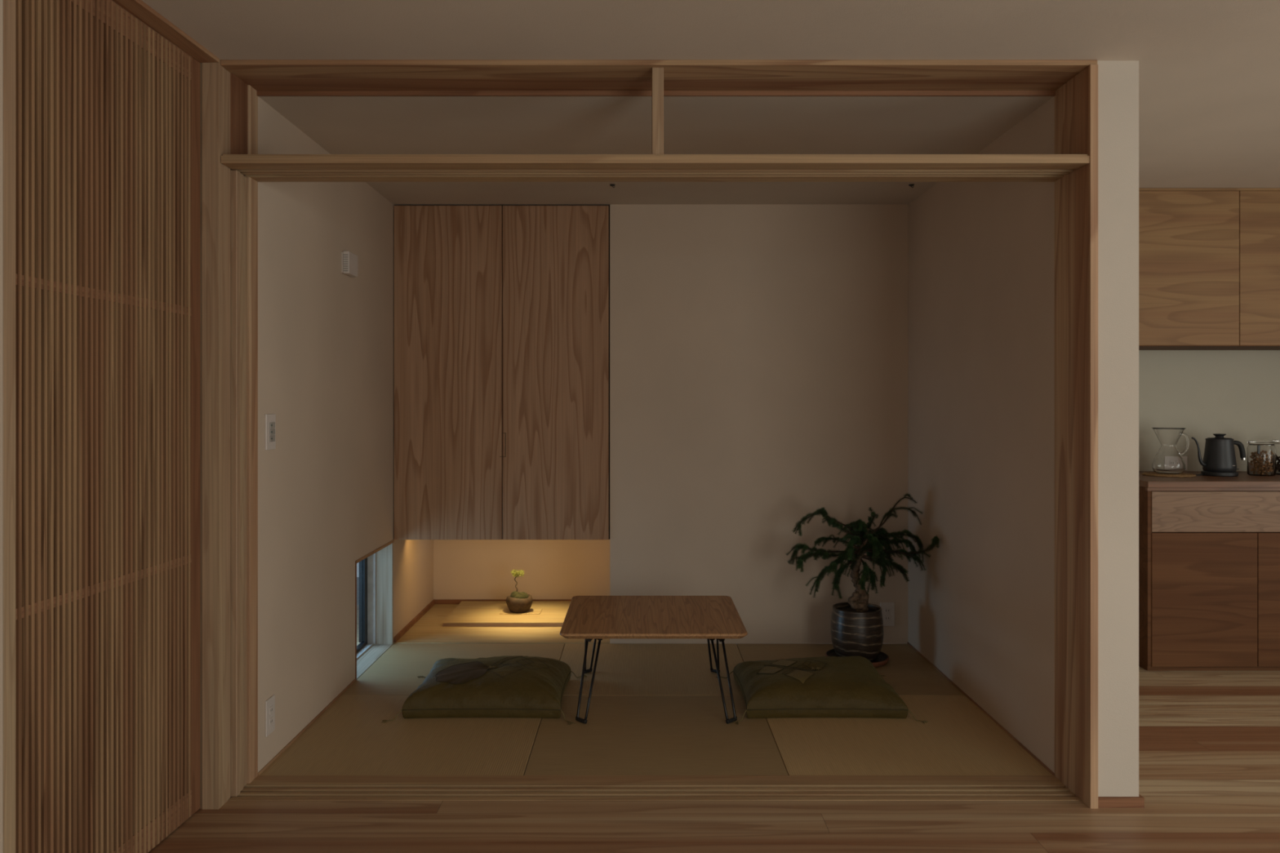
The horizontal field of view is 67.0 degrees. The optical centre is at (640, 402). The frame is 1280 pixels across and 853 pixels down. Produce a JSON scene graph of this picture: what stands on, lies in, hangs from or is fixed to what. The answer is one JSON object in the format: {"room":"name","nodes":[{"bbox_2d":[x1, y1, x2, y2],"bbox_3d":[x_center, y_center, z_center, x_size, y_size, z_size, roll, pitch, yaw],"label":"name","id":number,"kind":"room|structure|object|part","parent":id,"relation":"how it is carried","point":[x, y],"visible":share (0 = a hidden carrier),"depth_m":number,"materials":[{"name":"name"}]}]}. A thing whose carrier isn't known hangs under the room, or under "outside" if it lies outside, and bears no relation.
{"room":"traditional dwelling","nodes":[
{"label":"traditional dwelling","id":0,"kind":"room"},
{"bbox_2d":[0,0,3,852],"bbox_3d":[-1.824,0.095,0.900,0.952,2.250,4.600,0,0,0],"label":"wall","id":1,"kind":"structure","parent":0,"point":[1,1],"depth_m":2.04,"materials":[{"name":"beige paint"}]},
{"bbox_2d":[3,0,15,852],"bbox_3d":[-1.370,0.102,2.063,0.049,2.236,0.040,0,0,0],"label":"trim","id":2,"kind":"structure","parent":1,"relation":"attached to","point":[9,6],"depth_m":2.06,"materials":[{"name":"brown wood"}]},
{"bbox_2d":[15,0,199,852],"bbox_3d":[-1.355,0.100,2.477,0.046,2.232,0.837,0,0,2],"label":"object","id":3,"kind":"structure","parent":1,"relation":"in","point":[108,107],"depth_m":2.42,"materials":[{"name":"brown wood"}]},
{"bbox_3d":[-1.351,-0.266,2.456,0.029,0.024,0.776,0,0,2],"label":"rail","id":4,"kind":"part","parent":3,"relation":"part of","materials":[{"name":"brown wood"}]},
{"bbox_3d":[-1.351,0.459,2.456,0.029,0.024,0.776,0,0,2],"label":"rail","id":5,"kind":"part","parent":3,"relation":"part of","materials":[{"name":"brown wood"}]},
{"bbox_3d":[-1.351,-0.981,2.456,0.030,0.070,0.776,0,0,2],"label":"rail","id":6,"kind":"part","parent":3,"relation":"part of","materials":[{"name":"brown wood"}]},
{"bbox_3d":[-1.351,1.178,2.456,0.030,0.076,0.776,0,0,2],"label":"rail","id":7,"kind":"part","parent":3,"relation":"part of","materials":[{"name":"brown wood"}]},
{"bbox_2d":[112,0,218,62],"bbox_3d":[-1.349,-1.023,1.944,0.099,0.012,1.901,0,0,2],"label":"trim","id":8,"kind":"structure","parent":1,"relation":"attached to","point":[139,9],"depth_m":2.64,"materials":[{"name":"brown wood"}]},
{"bbox_2d":[200,58,230,809],"bbox_3d":[-1.332,0.095,2.995,0.136,2.250,0.200,0,0,0],"label":"trim","id":9,"kind":"structure","parent":1,"relation":"attached to","point":[215,79],"depth_m":2.90,"materials":[{"name":"brown wood"}]},
{"bbox_2d":[230,96,433,772],"bbox_3d":[-1.335,0.110,4.525,0.170,2.220,2.850,0,0,0],"label":"wall","id":10,"kind":"structure","parent":0,"point":[326,335],"depth_m":3.75,"materials":[{"name":"beige paint"}]},
{"bbox_2d":[230,169,239,796],"bbox_3d":[-1.684,0.251,2.999,0.872,1.938,0.028,0,0,0],"label":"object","id":11,"kind":"structure","parent":10,"relation":"in","point":[234,174],"depth_m":2.98,"materials":[{"name":"brown wood"}]},
{"bbox_2d":[230,73,247,154],"bbox_3d":[-1.273,-0.878,3.034,0.034,0.272,0.109,0,0,0],"label":"trim","id":12,"kind":"structure","parent":10,"relation":"attached to","point":[238,88],"depth_m":3.02,"materials":[{"name":"red wood"}]},
{"bbox_2d":[240,173,243,791],"bbox_3d":[-1.686,0.251,3.034,0.868,1.938,0.028,0,0,0],"label":"door","id":13,"kind":"structure","parent":10,"relation":"in","point":[241,175],"depth_m":3.03,"materials":[{"name":"brown wood"}]},
{"bbox_2d":[243,175,246,786],"bbox_3d":[-1.688,0.251,3.069,0.864,1.938,0.028,0,0,0],"label":"door","id":14,"kind":"structure","parent":10,"relation":"in","point":[244,177],"depth_m":3.06,"materials":[{"name":"brown wood"}]},
{"bbox_2d":[240,84,257,787],"bbox_3d":[-1.270,0.113,3.121,0.041,2.254,0.066,0,0,0],"label":"trim","id":15,"kind":"structure","parent":10,"relation":"attached to","point":[252,99],"depth_m":3.10,"materials":[{"name":"brown wood"}]},
{"bbox_2d":[264,413,275,450],"bbox_3d":[-1.244,0.100,3.252,0.011,0.120,0.080,0,0,0],"label":"light switch","id":16,"kind":"object","parent":10,"relation":"attached to","point":[269,419],"visible":1,"depth_m":3.24,"materials":[{"name":"white plastic"}]},
{"bbox_2d":[265,694,275,737],"bbox_3d":[-1.246,1.055,3.252,0.008,0.120,0.072,0,0,0],"label":"wall outlet","id":17,"kind":"object","parent":10,"relation":"attached to","point":[269,703],"visible":1,"depth_m":3.25,"materials":[{"name":"white plastic"}]},
{"bbox_2d":[269,705,272,715],"bbox_3d":[-1.243,1.036,3.252,0.002,0.024,0.026,0,0,0],"label":"socket","id":18,"kind":"object","parent":17,"relation":"attached to","point":[270,706],"depth_m":3.25,"materials":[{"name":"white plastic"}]},
{"bbox_2d":[269,716,272,726],"bbox_3d":[-1.243,1.074,3.252,0.002,0.024,0.026,0,0,0],"label":"socket","id":19,"kind":"object","parent":17,"relation":"attached to","point":[270,717],"depth_m":3.25,"materials":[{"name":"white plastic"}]},
{"bbox_2d":[341,250,357,277],"bbox_3d":[-1.234,-0.585,4.110,0.032,0.094,0.154,0,0,0],"label":"air vent","id":20,"kind":"object","parent":10,"relation":"in","point":[348,260],"visible":1,"depth_m":4.05,"materials":[{"name":"white plastic"}]},
{"bbox_3d":[-1.247,-0.585,4.113,0.006,0.086,0.148,0,0,0],"label":"plate","id":21,"kind":"part","parent":20,"relation":"part of","materials":[{"name":"white plastic"}]},
{"bbox_2d":[343,253,348,271],"bbox_3d":[-1.231,-0.582,4.035,0.020,0.072,0.002,0,0,0],"label":"grille","id":22,"kind":"object","parent":20,"relation":"attached to","point":[345,255],"depth_m":4.03,"materials":[{"name":"grey plastic"}]},
{"bbox_2d":[355,539,394,680],"bbox_3d":[-1.333,0.970,4.558,0.174,0.550,0.654,0,0,0],"label":"window","id":23,"kind":"structure","parent":10,"relation":"in","point":[375,567],"depth_m":4.86,"materials":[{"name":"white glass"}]},
{"bbox_2d":[220,154,1089,182],"bbox_3d":[0.044,-0.734,3.030,2.612,0.030,0.249,0,0,0],"label":"lintel beam","id":24,"kind":"structure","parent":10,"relation":"attached to","point":[260,167],"depth_m":2.95,"materials":[{"name":"brown wood"}]},
{"bbox_2d":[651,67,663,154],"bbox_3d":[0.052,-0.877,2.978,0.035,0.273,0.104,0,0,0],"label":"trim","id":25,"kind":"structure","parent":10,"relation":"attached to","point":[657,80],"depth_m":2.93,"materials":[{"name":"brown wood"}]},
{"bbox_2d":[506,594,533,613],"bbox_3d":[-0.691,1.145,5.500,0.152,0.090,0.150,0,0,0],"label":"bowl","id":26,"kind":"object","parent":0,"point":[516,603],"depth_m":5.45,"materials":[{"name":"brown ceramic"}]},
{"bbox_2d":[433,539,609,599],"bbox_3d":[-0.525,0.933,5.880,1.450,0.574,0.100,0,0,0],"label":"wall","id":27,"kind":"structure","parent":0,"point":[464,569],"depth_m":5.83,"materials":[{"name":"beige paint"}]},
{"bbox_2d":[393,599,571,642],"bbox_3d":[-0.703,1.203,5.358,1.094,0.026,0.942,0,0,0],"label":"baseboard","id":28,"kind":"structure","parent":27,"relation":"attached to","point":[409,625],"depth_m":5.80,"materials":[{"name":"red wood"}]},
{"bbox_2d":[142,0,1279,204],"bbox_3d":[1.450,-1.075,2.225,7.500,0.150,7.450,0,0,0],"label":"ceiling","id":29,"kind":"structure","parent":0,"point":[1209,70],"depth_m":3.09,"materials":[{"name":"paint"}]},
{"bbox_2d":[147,604,1279,852],"bbox_3d":[1.450,1.290,2.275,7.500,0.140,7.350,0,0,0],"label":"floor","id":30,"kind":"structure","parent":0,"point":[1209,741],"depth_m":2.85,"materials":[{"name":"brown wood"}]},
{"bbox_2d":[259,695,542,775],"bbox_3d":[-0.816,1.235,3.587,0.865,0.030,0.864,0,0,0],"label":"mat","id":31,"kind":"object","parent":30,"relation":"on","point":[349,738],"visible":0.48,"depth_m":3.44,"materials":[{"name":"wicker"}]},
{"bbox_2d":[381,655,586,724],"bbox_3d":[-0.612,1.148,3.978,0.759,0.143,0.668,0,0,0],"label":"floor cushion","id":32,"kind":"object","parent":31,"relation":"on","point":[505,686],"visible":1,"depth_m":3.77,"materials":[{"name":"green fabric"}]},
{"bbox_2d":[341,643,564,695],"bbox_3d":[-0.816,1.235,4.453,0.865,0.030,0.864,0,0,0],"label":"mat","id":33,"kind":"object","parent":30,"relation":"on","point":[397,671],"visible":0.48,"depth_m":4.63,"materials":[{"name":"wicker"}]},
{"bbox_2d":[393,604,609,644],"bbox_3d":[-0.703,1.232,5.358,1.093,0.033,0.942,0,0,0],"label":"wooden floorboards","id":34,"kind":"object","parent":30,"relation":"on","point":[428,628],"visible":0.44,"depth_m":5.07,"materials":[{"name":"brown wood"}]},
{"bbox_2d":[442,600,570,626],"bbox_3d":[-0.637,1.205,5.516,0.875,0.022,0.568,0,0,0],"label":"plank","id":35,"kind":"object","parent":34,"relation":"on","point":[467,613],"visible":0.59,"depth_m":5.40,"materials":[{"name":"brown wood"}]},
{"bbox_2d":[499,608,542,613],"bbox_3d":[-0.682,1.192,5.508,0.230,0.003,0.135,0,0,0],"label":"tray","id":36,"kind":"object","parent":35,"relation":"on","point":[503,611],"visible":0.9,"depth_m":5.49,"materials":[{"name":"brown wood"}]},
{"bbox_2d":[506,568,533,613],"bbox_3d":[-0.691,1.069,5.500,0.152,0.243,0.150,0,0,0],"label":"bonsai","id":37,"kind":"object","parent":36,"relation":"on","point":[517,602],"visible":1,"depth_m":5.46,"materials":[{"name":"brown ceramic"}]},
{"bbox_2d":[560,643,743,695],"bbox_3d":[0.051,1.235,4.453,0.865,0.030,0.864,0,0,0],"label":"mat","id":38,"kind":"object","parent":30,"relation":"on","point":[621,668],"visible":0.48,"depth_m":4.43,"materials":[{"name":"wicker"}]},
{"bbox_2d":[228,775,1080,800],"bbox_3d":[0.044,1.233,3.057,2.612,0.030,0.194,0,0,0],"label":"trim","id":39,"kind":"structure","parent":30,"relation":"on","point":[262,788],"depth_m":3.05,"materials":[{"name":"brown wood"}]},
{"bbox_2d":[524,695,788,775],"bbox_3d":[0.051,1.235,3.587,0.865,0.030,0.864,0,0,0],"label":"mat","id":40,"kind":"object","parent":30,"relation":"on","point":[621,735],"visible":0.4,"depth_m":3.49,"materials":[{"name":"wicker"}]},
{"bbox_2d":[560,595,747,724],"bbox_3d":[0.050,1.052,4.039,0.724,0.336,0.762,0,0,0],"label":"folding table","id":41,"kind":"object","parent":40,"relation":"on","point":[588,618],"visible":1,"depth_m":3.91,"materials":[{"name":"brown wood"}]},
{"bbox_3d":[-0.202,1.066,3.722,0.055,0.303,0.112,0,0,31],"label":"leg","id":42,"kind":"part","parent":41,"relation":"part of","materials":[{"name":"black metal"}]},
{"bbox_3d":[-0.225,1.065,4.287,0.058,0.303,0.164,0,0,-17],"label":"leg","id":43,"kind":"part","parent":41,"relation":"part of","materials":[{"name":"black metal"}]},
{"bbox_3d":[0.322,1.065,4.289,0.052,0.303,0.162,0,0,15],"label":"leg","id":44,"kind":"part","parent":41,"relation":"part of","materials":[{"name":"black metal"}]},
{"bbox_3d":[0.322,1.066,3.722,0.054,0.302,0.112,0,0,-31],"label":"leg","id":45,"kind":"part","parent":41,"relation":"part of","materials":[{"name":"black metal"}]},
{"bbox_2d":[737,643,964,695],"bbox_3d":[0.918,1.235,4.453,0.865,0.030,0.864,0,0,0],"label":"mat","id":46,"kind":"object","parent":30,"relation":"on","point":[906,671],"visible":0.46,"depth_m":4.56,"materials":[{"name":"wicker"}]},
{"bbox_2d":[825,648,888,667],"bbox_3d":[1.021,1.206,4.560,0.294,0.028,0.294,0,0,0],"label":"saucer","id":47,"kind":"object","parent":46,"relation":"on","point":[882,659],"visible":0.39,"depth_m":4.54,"materials":[{"name":"ceramic"}]},
{"bbox_2d":[785,493,940,661],"bbox_3d":[1.006,0.811,4.538,0.686,0.783,0.558,0,0,0],"label":"potted tree","id":48,"kind":"object","parent":47,"relation":"on","point":[856,626],"visible":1,"depth_m":4.49,"materials":[{"name":"green plant"}]},
{"bbox_3d":[1.021,1.084,4.560,0.244,0.236,0.244,0,0,0],"label":"pot","id":49,"kind":"part","parent":48,"relation":"part of","materials":[{"name":"black ceramic"}]},
{"bbox_2d":[765,695,1053,775],"bbox_3d":[0.918,1.235,3.587,0.865,0.030,0.864,0,0,0],"label":"mat","id":50,"kind":"object","parent":30,"relation":"on","point":[957,738],"visible":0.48,"depth_m":3.44,"materials":[{"name":"wicker"}]},
{"bbox_2d":[715,656,928,724],"bbox_3d":[0.715,1.153,3.986,0.768,0.133,0.669,0,0,0],"label":"floor cushion","id":51,"kind":"object","parent":50,"relation":"on","point":[822,686],"visible":0.99,"depth_m":3.77,"materials":[{"name":"green fabric"}]},
{"bbox_2d":[1138,486,1279,671],"bbox_3d":[3.344,0.803,4.675,2.112,0.834,0.630,0,0,0],"label":"base cabinet","id":52,"kind":"object","parent":30,"relation":"on","point":[1209,558],"visible":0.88,"depth_m":4.36,"materials":[{"name":"brown wood"}]},
{"bbox_3d":[2.545,0.892,4.370,0.476,0.604,0.020,0,0,0],"label":"door","id":53,"kind":"part","parent":52,"relation":"part of","materials":[{"name":"brown wood"}]},
{"bbox_2d":[1138,471,1279,488],"bbox_3d":[3.348,0.371,4.675,2.125,0.028,0.646,0,0,0],"label":"countertop","id":54,"kind":"structure","parent":52,"relation":"on","point":[1243,480],"depth_m":4.37,"materials":[{"name":"brown wood"}]},
{"bbox_2d":[1142,471,1195,477],"bbox_3d":[2.568,0.352,4.700,0.231,0.011,0.231,0,0,0],"label":"trivet","id":55,"kind":"object","parent":54,"relation":"on","point":[1150,473],"visible":0.89,"depth_m":4.64,"materials":[{"name":"wood"}]},
{"bbox_2d":[1151,427,1189,474],"bbox_3d":[2.568,0.236,4.700,0.150,0.222,0.150,0,0,-43],"label":"glass carafe","id":56,"kind":"object","parent":55,"relation":"on","point":[1168,460],"visible":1,"depth_m":4.66,"materials":[{"name":"clear glass"}]},
{"bbox_3d":[2.645,0.202,4.700,0.047,0.111,0.011,0,0,0],"label":"handle","id":57,"kind":"part","parent":56,"relation":"part of","materials":[{"name":"clear glass"}]},
{"bbox_2d":[1191,433,1245,476],"bbox_3d":[2.731,0.255,4.774,0.415,0.204,0.188,0,0,43],"label":"kettle","id":58,"kind":"object","parent":54,"relation":"on","point":[1219,457],"visible":0.98,"depth_m":4.65,"materials":[{"name":"black metal"}]},
{"bbox_3d":[2.716,0.242,4.700,0.074,0.147,0.021,0,0,0],"label":"spout","id":59,"kind":"part","parent":58,"relation":"part of","materials":[{"name":"black metal"}]},
{"bbox_3d":[2.815,0.165,4.700,0.108,0.024,0.108,0,0,0],"label":"lid","id":60,"kind":"part","parent":58,"relation":"part of","materials":[{"name":"black metal"}]},
{"bbox_3d":[2.905,0.229,4.700,0.074,0.085,0.024,0,0,0],"label":"handle","id":61,"kind":"part","parent":58,"relation":"part of","materials":[{"name":"black rubber"}]},
{"bbox_2d":[1247,440,1275,475],"bbox_3d":[3.032,0.272,4.720,0.120,0.170,0.120,0,0,0],"label":"storage jar","id":62,"kind":"object","parent":54,"relation":"on","point":[1261,454],"visible":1,"depth_m":4.67,"materials":[{"name":"clear glass"}]},
{"bbox_3d":[3.032,0.195,4.720,0.118,0.016,0.118,0,0,0],"label":"glass lid","id":63,"kind":"part","parent":62,"relation":"part of","materials":[{"name":"white"}]},
{"bbox_2d":[1271,439,1279,475],"bbox_3d":[3.185,0.271,4.780,0.112,0.172,0.112,0,0,0],"label":"storage jar","id":64,"kind":"object","parent":54,"relation":"on","point":[1277,441],"visible":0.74,"depth_m":4.75,"materials":[{"name":"clear glass"}]},
{"bbox_3d":[3.185,0.193,4.780,0.110,0.016,0.110,0,0,0],"label":"glass lid","id":65,"kind":"part","parent":64,"relation":"part of","materials":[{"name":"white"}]},
{"bbox_3d":[3.185,0.280,4.780,0.112,0.155,0.112,0,0,0],"label":"glass","id":66,"kind":"part","parent":64,"relation":"part of","materials":[{"name":"white"}]},
{"bbox_3d":[3.344,0.394,4.371,2.112,0.014,0.020,0,0,0],"label":"rail","id":67,"kind":"part","parent":52,"relation":"part of","materials":[{"name":"brown wood"}]},
{"bbox_3d":[2.783,0.495,4.370,0.951,0.182,0.020,0,0,0],"label":"drawer","id":68,"kind":"part","parent":52,"relation":"part of","materials":[{"name":"brown wood"}]},
{"bbox_3d":[3.022,0.892,4.370,0.472,0.604,0.020,0,0,0],"label":"door","id":69,"kind":"part","parent":52,"relation":"part of","materials":[{"name":"brown wood"}]},
{"bbox_2d":[609,204,907,643],"bbox_3d":[0.599,0.110,4.936,1.507,2.220,0.100,0,0,0],"label":"wall","id":70,"kind":"structure","parent":0,"point":[758,353],"depth_m":4.89,"materials":[{"name":"beige paint"}]},
{"bbox_2d":[394,204,609,539],"bbox_3d":[-0.703,-0.151,5.182,1.092,1.694,0.608,0,0,0],"label":"upper cabinet","id":71,"kind":"object","parent":70,"relation":"attached to","point":[502,312],"visible":0.98,"depth_m":4.88,"materials":[{"name":"brown wood"}]},
{"bbox_3d":[-0.974,-0.149,4.890,0.545,1.688,0.020,0,0,0],"label":"door","id":72,"kind":"part","parent":71,"relation":"part of","materials":[{"name":"brown wood"}]},
{"bbox_3d":[-0.689,0.215,4.879,0.017,0.122,0.003,0,0,0],"label":"finger pull","id":73,"kind":"part","parent":71,"relation":"part of","materials":[{"name":"brown wood"}]},
{"bbox_3d":[-0.429,-0.149,4.890,0.535,1.688,0.020,0,0,0],"label":"door","id":74,"kind":"part","parent":71,"relation":"part of","materials":[{"name":"brown wood"}]},
{"bbox_2d":[880,602,894,626],"bbox_3d":[1.246,1.071,4.882,0.072,0.120,0.008,0,0,0],"label":"wall outlet","id":75,"kind":"object","parent":70,"relation":"attached to","point":[887,608],"visible":0.95,"depth_m":4.88,"materials":[{"name":"white plastic"}]},
{"bbox_2d":[884,608,889,613],"bbox_3d":[1.246,1.052,4.879,0.026,0.024,0.002,0,0,0],"label":"socket","id":76,"kind":"object","parent":75,"relation":"attached to","point":[886,610],"depth_m":4.88,"materials":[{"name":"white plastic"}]},
{"bbox_2d":[884,615,889,620],"bbox_3d":[1.246,1.090,4.879,0.026,0.024,0.002,0,0,0],"label":"socket","id":77,"kind":"object","parent":75,"relation":"attached to","point":[886,617],"depth_m":4.88,"materials":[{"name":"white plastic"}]},
{"bbox_2d":[907,60,1138,796],"bbox_3d":[1.427,0.095,3.958,0.151,2.250,2.085,0,0,0],"label":"wall","id":78,"kind":"structure","parent":0,"point":[981,255],"depth_m":3.49,"materials":[{"name":"beige paint"}]},
{"bbox_2d":[256,90,1055,96],"bbox_3d":[0.051,-1.006,3.149,2.599,0.015,0.010,0,0,0],"label":"trim","id":79,"kind":"structure","parent":78,"relation":"attached to","point":[259,93],"depth_m":3.14,"materials":[{"name":"brown wood"}]},
{"bbox_2d":[257,641,1054,775],"bbox_3d":[0.051,1.215,4.020,2.601,0.010,1.730,0,0,0],"label":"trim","id":80,"kind":"structure","parent":78,"relation":"attached to","point":[317,716],"depth_m":3.65,"materials":[{"name":"brown wood"}]},
{"bbox_2d":[220,59,1097,90],"bbox_3d":[0.055,-1.022,3.030,2.638,0.016,0.249,0,0,0],"label":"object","id":81,"kind":"structure","parent":78,"relation":"attached to","point":[260,74],"depth_m":2.98,"materials":[{"name":"brown wood"}]},
{"bbox_2d":[1054,64,1097,808],"bbox_3d":[1.362,0.113,3.027,0.024,2.254,0.253,0,0,0],"label":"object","id":82,"kind":"structure","parent":78,"relation":"attached to","point":[1076,101],"depth_m":2.98,"materials":[{"name":"brown wood"}]},
{"bbox_2d":[1097,794,1144,808],"bbox_3d":[1.445,1.205,3.947,0.138,0.030,2.085,0,0,0],"label":"baseboard","id":83,"kind":"structure","parent":78,"relation":"attached to","point":[1103,802],"depth_m":2.90,"materials":[{"name":"red wood"}]},
{"bbox_2d":[1138,350,1279,471],"bbox_3d":[3.352,0.095,5.050,3.697,2.250,0.100,0,0,0],"label":"wall","id":84,"kind":"structure","parent":0,"point":[1235,394],"depth_m":5.00,"materials":[{"name":"paint"}]},
{"bbox_2d":[1182,456,1187,470],"bbox_3d":[2.766,0.316,4.996,0.120,0.072,0.008,0,0,0],"label":"wall outlet","id":85,"kind":"object","parent":84,"relation":"attached to","point":[1185,458],"visible":0.09,"depth_m":5.00,"materials":[{"name":"white plastic"}]},
{"bbox_2d":[1138,187,1279,350],"bbox_3d":[3.039,-0.649,4.819,2.722,0.760,0.358,0,0,0],"label":"upper cabinet","id":86,"kind":"object","parent":84,"relation":"attached to","point":[1209,258],"visible":0.44,"depth_m":4.64,"materials":[{"name":"brown wood"}]},
{"bbox_3d":[2.576,-0.644,4.650,0.597,0.742,0.020,0,0,0],"label":"door","id":87,"kind":"part","parent":86,"relation":"part of","materials":[{"name":"brown wood"}]},
{"bbox_3d":[3.176,-0.644,4.650,0.597,0.742,0.020,0,0,0],"label":"door","id":88,"kind":"part","parent":86,"relation":"part of","materials":[{"name":"brown wood"}]},
{"label":"outside","id":89,"kind":"structure","parent":0,"visible":0},
{"bbox_2d":[356,577,359,604],"bbox_3d":[-2.315,1.405,5.325,1.770,0.130,4.150,0,0,0],"label":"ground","id":90,"kind":"structure","parent":89,"point":[357,578],"depth_m":6.86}
]}

